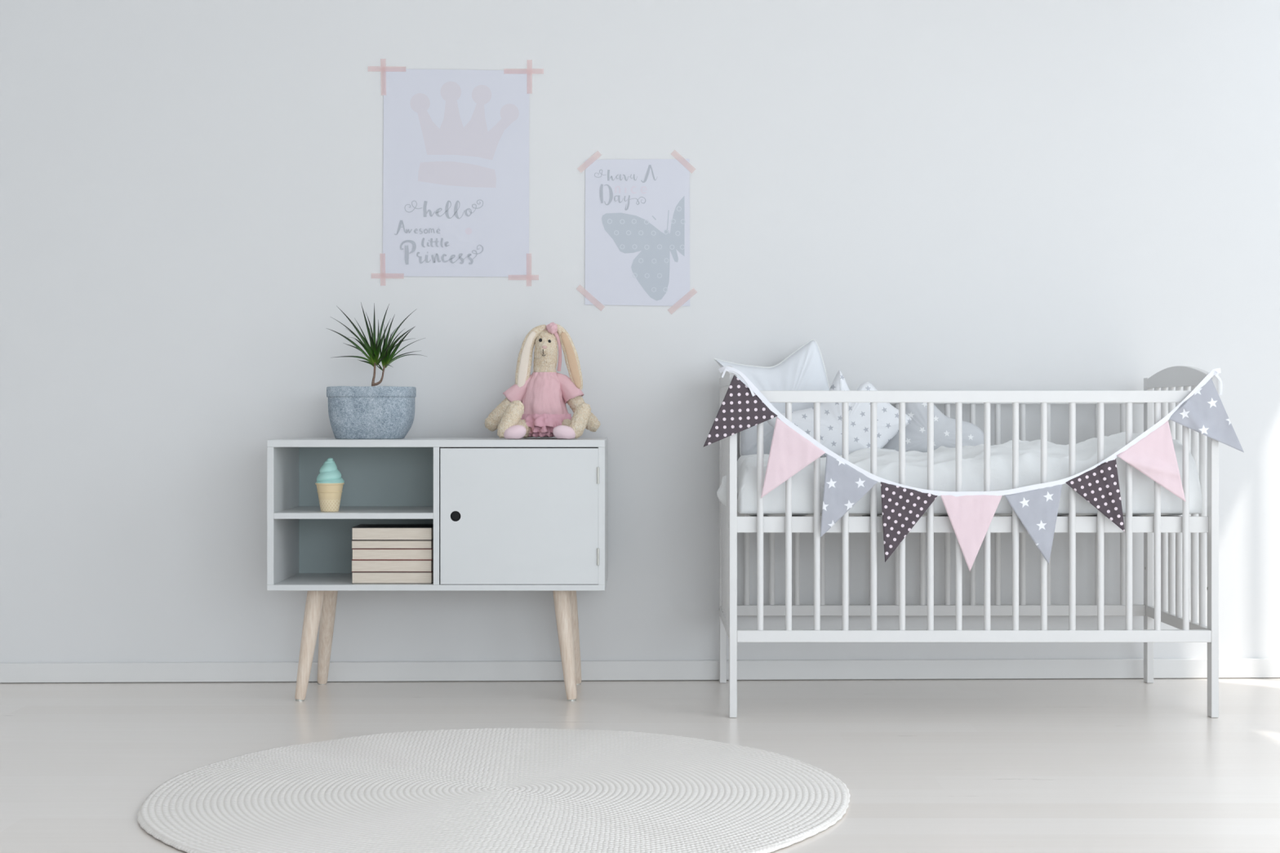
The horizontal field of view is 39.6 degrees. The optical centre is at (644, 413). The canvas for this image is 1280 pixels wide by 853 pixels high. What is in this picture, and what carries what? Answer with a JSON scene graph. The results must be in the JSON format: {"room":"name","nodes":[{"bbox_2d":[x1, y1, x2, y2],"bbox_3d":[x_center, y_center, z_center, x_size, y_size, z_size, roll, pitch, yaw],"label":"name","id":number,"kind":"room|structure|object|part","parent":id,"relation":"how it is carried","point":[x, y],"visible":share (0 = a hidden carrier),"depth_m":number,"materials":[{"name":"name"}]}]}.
{"room":"children's room","nodes":[
{"label":"children's room","id":0,"kind":"room"},
{"bbox_2d":[0,0,1279,683],"bbox_3d":[-0.325,-0.680,5.216,6.358,2.900,0.200,0,0,-2],"label":"wall","id":1,"kind":"structure","parent":0,"point":[934,195],"depth_m":5.12,"materials":[{"name":"paint"}]},
{"bbox_2d":[382,68,529,276],"bbox_3d":[-0.541,-0.692,5.108,0.504,0.652,0.002,0,0,-2],"label":"poster","id":2,"kind":"object","parent":1,"relation":"attached to","point":[455,148],"visible":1,"depth_m":5.11,"materials":[{"name":"paper"}]},
{"bbox_2d":[409,81,519,187],"bbox_3d":[-0.517,-0.802,5.109,0.312,0.305,0.001,0,0,-2],"label":"print","id":3,"kind":"object","parent":2,"relation":"attached to","point":[463,134],"depth_m":5.11},
{"bbox_2d":[584,159,689,306],"bbox_3d":[-0.022,-0.523,5.122,0.350,0.476,0.001,0,0,-2],"label":"poster","id":4,"kind":"object","parent":1,"relation":"attached to","point":[637,211],"visible":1,"depth_m":5.12,"materials":[{"name":"paper"}]},
{"bbox_2d":[601,196,685,300],"bbox_3d":[-0.002,-0.477,5.122,0.242,0.304,0.001,0,0,-2],"label":"print","id":5,"kind":"object","parent":4,"relation":"attached to","point":[643,238],"depth_m":5.12,"materials":[{"name":"grey paper"}]},
{"bbox_2d":[0,657,1279,683],"bbox_3d":[-0.350,0.740,5.110,5.902,0.056,0.012,0,0,-2],"label":"baseboard","id":6,"kind":"structure","parent":1,"relation":"attached to","point":[1240,668],"depth_m":5.11,"materials":[{"name":"paint"}]},
{"bbox_2d":[0,678,1279,852],"bbox_3d":[-0.300,0.830,1.300,6.400,0.120,8.400,0,0,0],"label":"floor","id":7,"kind":"structure","parent":0,"point":[1088,765],"depth_m":4.22,"materials":[{"name":"beige wood"}]},
{"bbox_2d":[266,437,608,701],"bbox_3d":[-0.549,0.420,4.872,0.890,0.700,0.392,0,0,0],"label":"storage cabinet","id":8,"kind":"object","parent":7,"relation":"on","point":[529,513],"visible":1,"depth_m":4.68,"materials":[{"name":"white paint"}]},
{"bbox_3d":[-0.985,0.270,4.870,0.018,0.362,0.380,0,0,0],"label":"panel","id":9,"kind":"part","parent":8,"relation":"part of","materials":[{"name":"white paint"}]},
{"bbox_3d":[-0.899,0.619,4.780,0.084,0.299,0.047,0,0,-32],"label":"leg","id":10,"kind":"part","parent":8,"relation":"part of","materials":[{"name":"brown wood"}]},
{"bbox_3d":[-0.897,0.619,5.023,0.047,0.300,0.099,0,0,-32],"label":"leg","id":11,"kind":"part","parent":8,"relation":"part of","materials":[{"name":"brown wood"}]},
{"bbox_2d":[315,457,344,511],"bbox_3d":[-0.841,0.190,4.755,0.078,0.144,0.077,0,0,0],"label":"cone","id":12,"kind":"object","parent":8,"relation":"on","point":[329,483],"visible":1,"depth_m":4.73,"materials":[{"name":"plastic"}]},
{"bbox_3d":[-0.840,0.152,4.755,0.076,0.068,0.077,0,0,0],"label":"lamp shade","id":13,"kind":"part","parent":12,"relation":"part of","materials":[{"name":"green plastic"}]},
{"bbox_2d":[273,506,433,519],"bbox_3d":[-0.766,0.270,4.854,0.420,0.016,0.345,0,0,0],"label":"shelf","id":14,"kind":"object","parent":8,"relation":"attached to","point":[279,512],"depth_m":4.68,"materials":[{"name":"white paint"}]},
{"bbox_2d":[326,302,426,439],"bbox_3d":[-0.737,-0.119,4.875,0.275,0.377,0.202,0,0,0],"label":"potted plant","id":15,"kind":"object","parent":8,"relation":"on","point":[373,411],"visible":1,"depth_m":4.79,"materials":[{"name":"green plant"}]},
{"bbox_3d":[-0.747,0.008,4.875,0.232,0.123,0.197,0,0,0],"label":"planter","id":16,"kind":"part","parent":15,"relation":"part of","materials":[{"name":"grey stone"}]},
{"bbox_3d":[-0.729,-0.098,4.875,0.039,0.087,0.010,0,0,0],"label":"stem","id":17,"kind":"part","parent":15,"relation":"part of","materials":[{"name":"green plant"}]},
{"bbox_2d":[351,571,433,583],"bbox_3d":[-0.668,0.436,4.776,0.213,0.031,0.144,0,0,0],"label":"book","id":18,"kind":"object","parent":8,"relation":"on","point":[357,577],"visible":0.59,"depth_m":4.71,"materials":[{"name":"beige paper"}]},
{"bbox_2d":[351,559,433,572],"bbox_3d":[-0.668,0.404,4.776,0.213,0.032,0.144,0,0,0],"label":"book","id":19,"kind":"object","parent":18,"relation":"on","point":[357,566],"visible":0.59,"depth_m":4.71,"materials":[{"name":"beige paper"}]},
{"bbox_2d":[351,548,433,559],"bbox_3d":[-0.667,0.373,4.776,0.212,0.029,0.144,0,0,0],"label":"book","id":20,"kind":"object","parent":19,"relation":"on","point":[357,554],"visible":0.6,"depth_m":4.71,"materials":[{"name":"beige paper"}]},
{"bbox_2d":[351,539,433,549],"bbox_3d":[-0.668,0.347,4.776,0.213,0.023,0.144,0,0,0],"label":"book","id":21,"kind":"object","parent":20,"relation":"on","point":[356,544],"visible":0.59,"depth_m":4.71,"materials":[{"name":"beige paper"}]},
{"bbox_2d":[351,524,433,540],"bbox_3d":[-0.668,0.319,4.776,0.213,0.034,0.144,0,0,0],"label":"book","id":22,"kind":"object","parent":21,"relation":"on","point":[362,531],"visible":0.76,"depth_m":4.71,"materials":[{"name":"beige paper"}]},
{"bbox_3d":[-0.549,0.079,4.870,0.890,0.019,0.380,0,0,0],"label":"panel","id":23,"kind":"part","parent":8,"relation":"part of","materials":[{"name":"white paint"}]},
{"bbox_3d":[-0.549,0.459,4.870,0.890,0.016,0.380,0,0,0],"label":"panel","id":24,"kind":"part","parent":8,"relation":"part of","materials":[{"name":"white paint"}]},
{"bbox_3d":[-0.549,0.270,5.030,0.855,0.362,0.008,0,0,0],"label":"panel","id":25,"kind":"part","parent":8,"relation":"part of","materials":[{"name":"white wood"}]},
{"bbox_3d":[-0.329,0.271,4.689,0.417,0.358,0.017,0,0,0],"label":"door","id":26,"kind":"part","parent":8,"relation":"part of","materials":[{"name":"white paint"}]},
{"bbox_2d":[484,322,600,439],"bbox_3d":[-0.266,-0.092,4.877,0.315,0.320,0.325,0,0,-16],"label":"doll","id":27,"kind":"object","parent":8,"relation":"on","point":[535,406],"visible":1,"depth_m":4.90,"materials":[{"name":"pink fabric"}]},
{"bbox_3d":[-0.212,0.618,4.782,0.076,0.299,0.047,0,0,32],"label":"leg","id":28,"kind":"part","parent":8,"relation":"part of","materials":[{"name":"brown wood"}]},
{"bbox_3d":[-0.209,0.619,5.024,0.047,0.299,0.096,0,0,20],"label":"leg","id":29,"kind":"part","parent":8,"relation":"part of","materials":[{"name":"brown wood"}]},
{"bbox_3d":[-0.113,0.270,4.870,0.018,0.362,0.380,0,0,0],"label":"panel","id":30,"kind":"part","parent":8,"relation":"part of","materials":[{"name":"white paint"}]},
{"bbox_2d":[137,728,850,852],"bbox_3d":[-0.296,0.763,3.595,1.409,0.012,1.408,0,0,-25],"label":"round rug","id":31,"kind":"object","parent":7,"relation":"on","point":[486,790],"visible":1,"depth_m":3.52,"materials":[{"name":"white fabric"}]},
{"bbox_2d":[719,365,1218,717],"bbox_3d":[0.833,0.321,4.799,1.238,0.898,0.612,0,0,0],"label":"crib","id":32,"kind":"object","parent":7,"relation":"on","point":[731,522],"visible":0.73,"depth_m":4.50,"materials":[{"name":"white paint"}]},
{"bbox_3d":[0.225,0.334,5.087,0.019,0.872,0.036,0,0,0],"label":"post","id":33,"kind":"part","parent":32,"relation":"part of","materials":[{"name":"white paint"}]},
{"bbox_3d":[0.225,0.564,4.799,0.017,0.030,0.540,0,0,0],"label":"rail","id":34,"kind":"part","parent":32,"relation":"part of","materials":[{"name":"white paint"}]},
{"bbox_3d":[0.225,0.334,4.511,0.019,0.872,0.036,0,0,0],"label":"post","id":35,"kind":"part","parent":32,"relation":"part of","materials":[{"name":"white paint"}]},
{"bbox_3d":[0.834,0.283,5.072,1.199,0.041,0.018,0,0,0],"label":"rail","id":36,"kind":"part","parent":32,"relation":"part of","materials":[{"name":"white paint"}]},
{"bbox_3d":[0.834,0.564,5.094,1.199,0.030,0.022,0,0,0],"label":"rail","id":37,"kind":"part","parent":32,"relation":"part of","materials":[{"name":"white paint"}]},
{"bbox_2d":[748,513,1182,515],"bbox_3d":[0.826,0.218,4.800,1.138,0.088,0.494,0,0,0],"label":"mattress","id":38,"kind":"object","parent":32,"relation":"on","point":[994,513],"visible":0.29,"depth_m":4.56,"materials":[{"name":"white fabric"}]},
{"bbox_2d":[716,431,1202,514],"bbox_3d":[0.811,0.153,4.796,1.240,0.208,0.522,0,0,0],"label":"duvet","id":39,"kind":"object","parent":38,"relation":"on","point":[1029,452],"visible":0.51,"depth_m":4.55,"materials":[{"name":"white fabric"}]},
{"bbox_2d":[714,338,830,456],"bbox_3d":[0.410,-0.036,5.002,0.428,0.349,0.103,0,0,0],"label":"cushion","id":40,"kind":"object","parent":39,"relation":"on","point":[804,369],"visible":0.32,"depth_m":4.98,"materials":[{"name":"grey fabric"}]},
{"bbox_2d":[766,369,911,457],"bbox_3d":[0.528,0.000,4.835,0.399,0.240,0.116,0,0,0],"label":"cushion","id":41,"kind":"object","parent":39,"relation":"on","point":[831,413],"visible":0.61,"depth_m":4.79,"materials":[{"name":"white fabric"}]},
{"bbox_2d":[882,402,983,452],"bbox_3d":[0.799,0.033,4.931,0.300,0.164,0.113,0,0,0],"label":"cushion","id":42,"kind":"object","parent":39,"relation":"on","point":[944,427],"visible":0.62,"depth_m":4.89,"materials":[{"name":"grey fabric"}]},
{"bbox_3d":[0.834,-0.043,4.504,1.199,0.030,0.022,0,0,0],"label":"rail","id":43,"kind":"part","parent":32,"relation":"part of","materials":[{"name":"white paint"}]},
{"bbox_3d":[0.834,0.283,4.526,1.199,0.041,0.018,0,0,0],"label":"rail","id":44,"kind":"part","parent":32,"relation":"part of","materials":[{"name":"white paint"}]},
{"bbox_2d":[702,366,1244,571],"bbox_3d":[0.829,0.140,4.478,1.362,0.517,0.033,0,0,0],"label":"bunting","id":45,"kind":"object","parent":32,"relation":"hanging from","point":[971,514],"visible":1,"depth_m":4.48,"materials":[{"name":"fabric"}]},
{"bbox_3d":[0.834,0.564,4.504,1.199,0.030,0.022,0,0,0],"label":"rail","id":46,"kind":"part","parent":32,"relation":"part of","materials":[{"name":"white paint"}]},
{"bbox_3d":[0.834,-0.043,5.094,1.199,0.030,0.022,0,0,0],"label":"rail","id":47,"kind":"part","parent":32,"relation":"part of","materials":[{"name":"white paint"}]},
{"bbox_3d":[1.443,0.334,5.087,0.019,0.872,0.036,0,0,0],"label":"post","id":48,"kind":"part","parent":32,"relation":"part of","materials":[{"name":"white paint"}]},
{"bbox_3d":[1.443,0.564,4.799,0.017,0.030,0.540,0,0,0],"label":"rail","id":49,"kind":"part","parent":32,"relation":"part of","materials":[{"name":"white paint"}]},
{"bbox_3d":[1.443,0.334,4.511,0.019,0.872,0.036,0,0,0],"label":"post","id":50,"kind":"part","parent":32,"relation":"part of","materials":[{"name":"white paint"}]}
]}

